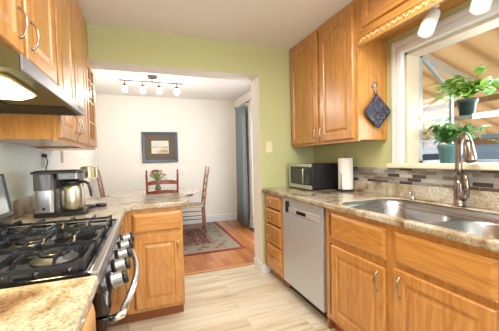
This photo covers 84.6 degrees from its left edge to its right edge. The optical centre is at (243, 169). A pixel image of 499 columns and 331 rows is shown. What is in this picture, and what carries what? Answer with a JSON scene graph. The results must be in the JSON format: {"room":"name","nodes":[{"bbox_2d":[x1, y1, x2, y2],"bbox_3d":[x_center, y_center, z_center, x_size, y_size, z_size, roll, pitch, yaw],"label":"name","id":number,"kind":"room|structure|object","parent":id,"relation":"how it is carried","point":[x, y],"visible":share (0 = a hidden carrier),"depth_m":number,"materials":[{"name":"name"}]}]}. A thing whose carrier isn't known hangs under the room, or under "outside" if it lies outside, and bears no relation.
{"room":"kitchen","nodes":[
{"label":"kitchen","id":0,"kind":"room"},
{"bbox_2d":[0,93,99,200],"bbox_3d":[-1.295,0.016,1.220,0.120,2.393,7.370,-2,2,-20],"label":"wall","id":1,"kind":"structure","parent":0,"point":[17,161],"depth_m":1.91,"materials":[{"name":"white paint"}]},
{"bbox_2d":[11,195,33,218],"bbox_3d":[-1.428,0.230,1.825,0.021,0.097,1.083,-2,2,-20],"label":"backsplash slab","id":2,"kind":"structure","parent":1,"relation":"attached to","point":[21,206],"depth_m":1.70,"materials":[{"name":"stone"}]},
{"bbox_2d":[0,0,56,83],"bbox_3d":[-0.969,-0.782,0.962,0.372,0.791,0.774,-2,2,-20],"label":"upper cabinet","id":3,"kind":"object","parent":1,"relation":"attached to","point":[27,29],"visible":0.77,"depth_m":1.07,"materials":[{"name":"brown wood"}]},
{"bbox_2d":[0,43,84,115],"bbox_3d":[-0.919,-0.313,0.997,0.457,0.148,0.771,-2,2,-20],"label":"range hood","id":4,"kind":"object","parent":3,"relation":"attached to","point":[25,89],"visible":1,"depth_m":0.92,"materials":[{"name":"stainless steel"},{"name":"dark metal"},{"name":"glass light cover"}]},
{"bbox_2d":[33,154,47,210],"bbox_3d":[-1.429,0.080,1.927,0.053,0.386,0.445,-3,2,-29],"label":"power cord","id":5,"kind":"object","parent":1,"relation":"attached to","point":[43,155],"visible":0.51,"depth_m":2.09,"materials":[{"name":"black plastic"}]},
{"bbox_2d":[41,153,45,167],"bbox_3d":[-1.556,-0.070,2.128,0.008,0.116,0.072,-2,2,-20],"label":"wall outlet","id":6,"kind":"object","parent":1,"relation":"attached to","point":[42,158],"visible":0.81,"depth_m":2.12,"materials":[{"name":"white plastic"}]},
{"bbox_2d":[0,0,88,147],"bbox_3d":[-1.226,-0.672,1.688,0.372,1.052,0.755,-2,2,-20],"label":"upper cabinet","id":7,"kind":"object","parent":1,"relation":"attached to","point":[28,130],"visible":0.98,"depth_m":1.56,"materials":[{"name":"brown wood"}]},
{"bbox_2d":[61,151,63,162],"bbox_3d":[-1.733,-0.118,2.616,0.008,0.116,0.072,-2,2,-20],"label":"wall outlet","id":8,"kind":"object","parent":1,"relation":"attached to","point":[62,156],"visible":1,"depth_m":2.61,"materials":[{"name":"white plastic"}]},
{"bbox_2d":[36,17,96,150],"bbox_3d":[-1.435,-0.687,2.228,0.343,1.052,0.400,-2,2,-20],"label":"upper cabinet","id":9,"kind":"object","parent":1,"relation":"attached to","point":[89,72],"visible":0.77,"depth_m":2.28,"materials":[{"name":"brown wood"}]},
{"bbox_2d":[96,94,236,217],"bbox_3d":[-1.308,-0.130,5.192,2.788,2.393,0.120,-2,2,-20],"label":"wall","id":10,"kind":"structure","parent":0,"point":[205,129],"depth_m":5.14,"materials":[{"name":"white paint"}]},
{"bbox_2d":[141,132,177,162],"bbox_3d":[-1.534,-0.398,5.020,0.630,0.557,0.032,-2,2,-20],"label":"framed picture","id":11,"kind":"object","parent":10,"relation":"attached to","point":[157,147],"visible":1,"depth_m":5.02},
{"bbox_2d":[124,213,236,230],"bbox_3d":[-1.290,1.001,5.159,2.478,0.135,0.014,-2,2,-20],"label":"baseboard","id":12,"kind":"structure","parent":10,"relation":"attached to","point":[232,216],"depth_m":5.40,"materials":[{"name":"white paint"}]},
{"bbox_2d":[87,24,313,271],"bbox_3d":[-0.441,-0.062,2.782,2.548,2.393,0.225,-2,2,-20],"label":"wall partition","id":13,"kind":"structure","parent":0,"point":[267,69],"depth_m":2.85,"materials":[{"name":"green paint"}]},
{"bbox_2d":[184,263,252,275],"bbox_3d":[-0.761,1.136,2.894,1.840,0.006,0.050,-2,2,-20],"label":"trim","id":14,"kind":"structure","parent":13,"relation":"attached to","point":[246,264],"depth_m":3.05,"materials":[{"name":"brown wood"}]},
{"bbox_2d":[254,257,262,272],"bbox_3d":[0.160,1.062,3.029,0.014,0.100,0.225,-2,2,-20],"label":"baseboard","id":15,"kind":"structure","parent":13,"relation":"attached to","point":[257,263],"depth_m":3.01,"materials":[{"name":"white paint"}]},
{"bbox_2d":[262,265,270,273],"bbox_3d":[0.240,1.068,2.933,0.095,0.090,0.012,-2,2,-20],"label":"baseboard","id":16,"kind":"structure","parent":13,"relation":"attached to","point":[265,268],"depth_m":2.92,"materials":[{"name":"white paint"}]},
{"bbox_2d":[266,142,271,152],"bbox_3d":[0.269,-0.234,2.908,0.072,0.116,0.008,-2,2,-20],"label":"light switch","id":17,"kind":"object","parent":13,"relation":"attached to","point":[268,144],"visible":1,"depth_m":2.90,"materials":[{"name":"beige plastic"}]},
{"bbox_2d":[78,0,352,100],"bbox_3d":[-0.071,-1.276,1.624,2.788,0.100,7.610,-2,2,-20],"label":"ceiling","id":18,"kind":"structure","parent":0,"point":[281,24],"depth_m":2.36,"materials":[{"name":"paint"}]},
{"bbox_2d":[119,75,182,94],"bbox_3d":[-1.262,-1.159,3.766,0.830,0.232,0.120,-2,2,-20],"label":"track light","id":19,"kind":"object","parent":18,"relation":"attached to","point":[153,77],"visible":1,"depth_m":3.73,"materials":[{"name":"silver metal"}]},
{"bbox_2d":[129,220,336,330],"bbox_3d":[-0.010,1.214,1.715,2.788,0.100,7.610,-2,2,-20],"label":"floor","id":20,"kind":"structure","parent":0,"point":[243,298],"depth_m":2.37,"materials":[{"name":"brown wood"}]},
{"bbox_2d":[0,174,139,330],"bbox_3d":[-0.773,0.615,1.073,0.696,1.182,0.783,-2,2,-20],"label":"gas range","id":21,"kind":"object","parent":20,"relation":"on","point":[32,254],"visible":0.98,"depth_m":0.96,"materials":[{"name":"black metal"}]},
{"bbox_2d":[0,218,121,288],"bbox_3d":[-0.790,0.307,1.058,0.526,0.038,0.783,-2,2,-20],"label":"cooktop","id":22,"kind":"object","parent":21,"relation":"in","point":[98,261],"depth_m":0.91,"materials":[{"name":"grey metal"}]},
{"bbox_2d":[81,303,95,330],"bbox_3d":[-0.443,0.800,0.052,0.633,0.872,1.355,-2,2,-20],"label":"base cabinet","id":23,"kind":"object","parent":20,"relation":"on","point":[90,322],"visible":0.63,"depth_m":0.69,"materials":[{"name":"brown wood"}]},
{"bbox_2d":[0,275,97,330],"bbox_3d":[-0.466,0.341,0.032,0.610,0.038,1.358,-2,2,-20],"label":"countertop","id":24,"kind":"structure","parent":23,"relation":"on","point":[63,305],"depth_m":0.61,"materials":[{"name":"stone"}]},
{"bbox_2d":[124,206,184,322],"bbox_3d":[-0.737,0.725,2.274,0.415,0.872,0.522,-2,2,-20],"label":"base cabinet","id":25,"kind":"object","parent":20,"relation":"on","point":[158,232],"visible":0.78,"depth_m":2.07,"materials":[{"name":"brown wood"}]},
{"bbox_2d":[124,222,245,255],"bbox_3d":[-1.142,1.093,4.276,1.860,0.008,1.720,-2,2,-20],"label":"rug","id":26,"kind":"object","parent":20,"relation":"on","point":[217,239],"visible":0.36,"depth_m":4.15,"materials":[{"name":"fabric"}]},
{"bbox_2d":[96,170,124,226],"bbox_3d":[-1.934,0.559,4.155,0.494,1.106,0.466,-2,2,-23],"label":"chair","id":27,"kind":"object","parent":26,"relation":"on","point":[99,180],"visible":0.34,"depth_m":4.19,"materials":[{"name":"brown wood"}]},
{"bbox_2d":[107,188,201,196],"bbox_3d":[-1.344,0.719,4.268,1.400,0.739,1.050,-2,2,-20],"label":"dining table","id":28,"kind":"object","parent":26,"relation":"on","point":[188,192],"visible":0.32,"depth_m":4.21,"materials":[{"name":"brown wood"}]},
{"bbox_2d":[148,170,167,190],"bbox_3d":[-1.325,0.179,4.215,0.315,0.341,0.272,-2,2,-20],"label":"flower vase","id":29,"kind":"object","parent":28,"relation":"on","point":[157,187],"visible":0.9,"depth_m":4.18,"materials":[{"name":"green plant"}]},
{"bbox_2d":[145,169,178,194],"bbox_3d":[-1.113,0.554,3.754,0.466,1.106,0.494,-2,2,-20],"label":"chair","id":30,"kind":"object","parent":26,"relation":"on","point":[156,182],"visible":0.34,"depth_m":3.53,"materials":[{"name":"brown wood"}]},
{"bbox_2d":[182,166,208,233],"bbox_3d":[-0.834,0.515,4.622,0.494,1.106,0.466,-2,2,-14],"label":"chair","id":31,"kind":"object","parent":26,"relation":"on","point":[201,204],"visible":0.79,"depth_m":4.48,"materials":[{"name":"brown wood"}]},
{"bbox_2d":[265,193,290,287],"bbox_3d":[0.570,0.673,2.810,0.672,0.872,0.375,-2,2,-20],"label":"base cabinet","id":32,"kind":"object","parent":20,"relation":"on","point":[274,246],"visible":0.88,"depth_m":2.66,"materials":[{"name":"brown wood"}]},
{"bbox_2d":[283,197,327,318],"bbox_3d":[0.757,0.688,2.347,0.621,0.868,0.599,-2,2,-20],"label":"dishwasher","id":33,"kind":"object","parent":20,"relation":"on","point":[304,224],"visible":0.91,"depth_m":2.17,"materials":[{"name":"silver metal"}]},
{"bbox_2d":[328,317,333,328],"bbox_3d":[0.877,0.694,2.050,0.596,0.872,0.022,-2,2,-20],"label":"filler panel","id":34,"kind":"object","parent":20,"relation":"on","point":[330,322],"visible":0.14,"depth_m":1.96,"materials":[{"name":"brown wood"}]},
{"bbox_2d":[326,206,498,330],"bbox_3d":[1.053,0.711,1.468,0.671,0.872,1.188,-2,2,-20],"label":"base cabinet","id":35,"kind":"object","parent":20,"relation":"on","point":[381,276],"visible":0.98,"depth_m":1.33,"materials":[{"name":"brown wood"}]},
{"bbox_2d":[262,186,498,252],"bbox_3d":[0.993,0.247,1.615,0.653,0.038,2.952,-2,2,-20],"label":"countertop","id":36,"kind":"structure","parent":35,"relation":"on","point":[330,198],"depth_m":1.65,"materials":[{"name":"stone"}]},
{"bbox_2d":[289,163,337,190],"bbox_3d":[0.688,0.068,2.764,0.356,0.251,0.390,-2,2,-20],"label":"microwave oven","id":37,"kind":"object","parent":36,"relation":"on","point":[311,176],"visible":0.98,"depth_m":2.60,"materials":[{"name":"black plastic"}]},
{"bbox_2d":[337,154,354,191],"bbox_3d":[0.916,0.029,2.478,0.163,0.337,0.156,-2,2,-20],"label":"paper towel holder","id":38,"kind":"object","parent":36,"relation":"on","point":[340,190],"visible":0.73,"depth_m":2.43,"materials":[{"name":"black metal"}]},
{"bbox_2d":[338,158,352,189],"bbox_3d":[0.919,0.040,2.479,0.128,0.280,0.128,-2,2,-20],"label":"paper towel roll","id":39,"kind":"object","parent":38,"relation":"on","point":[345,165],"visible":0.96,"depth_m":2.42,"materials":[{"name":"white paper"}]},
{"bbox_2d":[409,191,415,199],"bbox_3d":[1.158,0.183,1.894,0.067,0.061,0.040,-2,2,-20],"label":"soap dispenser","id":40,"kind":"object","parent":36,"relation":"on","point":[412,193],"visible":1,"depth_m":1.89,"materials":[{"name":"silver metal"}]},
{"bbox_2d":[342,199,498,238],"bbox_3d":[1.047,0.356,1.431,0.538,0.235,1.143,-2,2,-20],"label":"sink","id":41,"kind":"object","parent":36,"relation":"in","point":[460,219],"visible":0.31,"depth_m":1.69,"materials":[{"name":"metal"}]},
{"bbox_2d":[452,133,477,206],"bbox_3d":[1.270,0.006,1.578,0.061,0.431,0.164,-1,2,7],"label":"faucet","id":42,"kind":"object","parent":36,"relation":"on","point":[461,193],"visible":1,"depth_m":1.61,"materials":[{"name":"metal"}]},
{"bbox_2d":[235,90,251,227],"bbox_3d":[0.339,-0.143,4.450,0.190,2.393,2.390,-2,2,-20],"label":"wall","id":43,"kind":"structure","parent":0,"point":[247,96],"depth_m":4.88,"materials":[{"name":"white paint"}]},
{"bbox_2d":[249,109,253,231],"bbox_3d":[0.387,0.035,4.111,0.160,2.060,1.370,-2,2,-20],"label":"door","id":44,"kind":"structure","parent":43,"relation":"in","point":[250,111],"depth_m":4.70,"materials":[{"name":"white paint"}]},
{"bbox_3d":[0.202,-1.134,4.307,0.092,0.036,2.026,-2,2,-20],"label":"curtain rod","id":45,"kind":"object","parent":43,"relation":"attached to","visible":0},
{"bbox_2d":[235,105,248,225],"bbox_3d":[-0.046,-0.058,5.030,0.072,2.140,0.463,-2,2,-20],"label":"curtain","id":46,"kind":"object","parent":45,"relation":"hanging from","point":[241,147],"visible":1,"depth_m":4.95,"materials":[{"name":"grey fabric"}]},
{"bbox_2d":[314,0,497,190],"bbox_3d":[1.618,-0.047,0.996,0.120,2.393,4.980,-2,2,-20],"label":"wall","id":47,"kind":"structure","parent":0,"point":[378,153],"depth_m":2.26,"materials":[{"name":"green paint"}]},
{"bbox_2d":[290,0,386,146],"bbox_3d":[0.791,-0.753,2.552,0.332,1.052,0.998,-2,2,-20],"label":"upper cabinet","id":48,"kind":"object","parent":47,"relation":"attached to","point":[332,77],"visible":0.98,"depth_m":2.25,"materials":[{"name":"brown wood"}]},
{"bbox_2d":[371,81,377,94],"bbox_3d":[0.992,-0.618,2.090,0.057,0.111,0.036,-1,2,11],"label":"wall hook","id":49,"kind":"object","parent":48,"relation":"attached to","point":[373,85],"visible":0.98,"depth_m":2.09,"materials":[{"name":"silver metal"}]},
{"bbox_2d":[364,90,389,127],"bbox_3d":[1.015,-0.454,2.079,0.254,0.286,0.011,-2,2,-20],"label":"pot holder","id":50,"kind":"object","parent":49,"relation":"hanging from","point":[377,111],"visible":1,"depth_m":2.07,"materials":[{"name":"blue fabric"}]},
{"bbox_2d":[357,0,468,46],"bbox_3d":[1.288,-1.063,1.179,0.302,0.355,1.902,-2,2,-20],"label":"upper cabinet","id":51,"kind":"object","parent":47,"relation":"attached to","point":[384,20],"visible":1,"depth_m":1.81,"materials":[{"name":"brown wood"}]},
{"bbox_2d":[417,4,440,37],"bbox_3d":[1.085,-0.868,1.611,0.127,0.182,0.086,-2,2,-20],"label":"spotlight","id":52,"kind":"object","parent":51,"relation":"attached to","point":[427,27],"visible":0.94,"depth_m":1.58,"materials":[{"name":"white plastic"}]},
{"bbox_2d":[469,0,491,14],"bbox_3d":[1.179,-0.861,1.352,0.127,0.182,0.084,-2,2,-20],"label":"spotlight","id":53,"kind":"object","parent":51,"relation":"attached to","point":[477,7],"visible":1,"depth_m":1.34,"materials":[{"name":"white plastic"}]},
{"bbox_2d":[353,167,498,191],"bbox_3d":[1.293,0.060,1.717,0.011,0.116,2.952,-2,2,-20],"label":"trim","id":54,"kind":"structure","parent":47,"relation":"attached to","point":[481,180],"depth_m":1.85,"materials":[{"name":"multicoloured glass and stone mosaic tile"},{"name":"grout"}]},
{"bbox_2d":[353,180,498,210],"bbox_3d":[1.290,0.168,1.719,0.021,0.097,2.952,-2,2,-20],"label":"backsplash slab","id":55,"kind":"structure","parent":47,"relation":"attached to","point":[479,199],"depth_m":1.83,"materials":[{"name":"stone"}]},
{"bbox_2d":[386,0,498,170],"bbox_3d":[1.611,-0.468,1.468,0.545,0.940,1.565,-2,2,-20],"label":"window","id":56,"kind":"structure","parent":47,"relation":"in","point":[407,117],"depth_m":2.00,"materials":[{"name":"white paint"}]},
{"bbox_2d":[422,121,488,162],"bbox_3d":[1.486,-0.188,1.955,0.242,0.289,0.491,-2,2,-20],"label":"bushy plant","id":57,"kind":"object","parent":56,"relation":"on","point":[445,134],"visible":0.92,"depth_m":1.92,"materials":[{"name":"green plant"}]},
{"bbox_3d":[1.727,-0.352,1.488,0.258,0.006,1.306,-2,2,-20],"label":"glass shelf","id":58,"kind":"object","parent":56,"relation":"attached to","visible":0},
{"bbox_2d":[425,61,498,115],"bbox_3d":[1.536,-0.517,1.878,0.290,0.302,0.602,-2,2,-20],"label":"trailing plant","id":59,"kind":"object","parent":58,"relation":"on","point":[467,106],"visible":1,"depth_m":1.82,"materials":[{"name":"green plant"}]},
{"label":"outside","id":60,"kind":"structure","parent":0,"visible":0},
{"bbox_3d":[8.162,2.030,4.056,14.050,0.300,22.000,-2,2,-20],"label":"ground","id":61,"kind":"structure","parent":60,"visible":0},
{"bbox_2d":[422,27,498,147],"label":"window","id":62,"kind":"structure","parent":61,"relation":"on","point":[461,58],"depth_m":3.77,"materials":[{"name":"white"}]},
{"bbox_2d":[422,133,498,159],"bbox_3d":[6.445,-0.970,10.530,4.700,5.300,7.100,-2,2,-20],"label":"house","id":63,"kind":"structure","parent":61,"relation":"on","point":[484,151],"depth_m":7.10,"materials":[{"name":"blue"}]},
{"bbox_3d":[-1.060,0.754,1.697,0.584,0.872,0.570,-2,2,-20],"label":"base cabinet","id":64,"kind":"object","parent":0,"visible":0},
{"bbox_2d":[9,192,189,227],"bbox_3d":[-0.927,0.280,2.006,1.080,0.038,1.083,-2,2,-20],"label":"countertop","id":65,"kind":"structure","parent":64,"relation":"on","point":[117,206],"depth_m":2.02,"materials":[{"name":"stone"}]},
{"bbox_2d":[30,169,88,218],"bbox_3d":[-1.118,0.141,1.680,0.265,0.270,0.190,-2,2,-20],"label":"coffee maker","id":66,"kind":"object","parent":65,"relation":"on","point":[46,183],"visible":0.94,"depth_m":1.59,"materials":[{"name":"black plastic"}]},
{"bbox_2d":[55,172,85,179],"bbox_3d":[-1.072,0.041,1.699,0.139,0.034,0.160,-2,2,-20],"label":"basket","id":67,"kind":"object","parent":66,"relation":"on","point":[78,175],"depth_m":1.63,"materials":[{"name":"metal"}]},
{"bbox_2d":[60,179,91,210],"bbox_3d":[-1.034,0.153,1.700,0.182,0.185,0.131,-2,2,-20],"label":"thermal carafe","id":68,"kind":"object","parent":66,"relation":"on","point":[72,192],"visible":1,"depth_m":1.65,"materials":[{"name":"metal"}]},
{"bbox_2d":[60,166,97,208],"bbox_3d":[-1.161,0.125,1.933,0.235,0.284,0.244,-2,2,-20],"label":"coffee brewer","id":69,"kind":"object","parent":65,"relation":"on","point":[92,171],"visible":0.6,"depth_m":1.91,"materials":[{"name":"gold plastic"}]},
{"bbox_2d":[85,204,95,208],"bbox_3d":[-1.068,0.256,1.887,0.088,0.021,0.087,-2,2,-20],"label":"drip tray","id":70,"kind":"object","parent":69,"relation":"on","point":[90,206],"depth_m":1.87,"materials":[{"name":"black plastic"}]},
{"bbox_2d":[96,203,106,206],"bbox_3d":[-1.016,0.253,1.949,0.076,0.021,0.075,-2,2,-20],"label":"lid","id":71,"kind":"object","parent":65,"relation":"on","point":[97,204],"visible":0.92,"depth_m":1.92,"materials":[{"name":"black plastic"}]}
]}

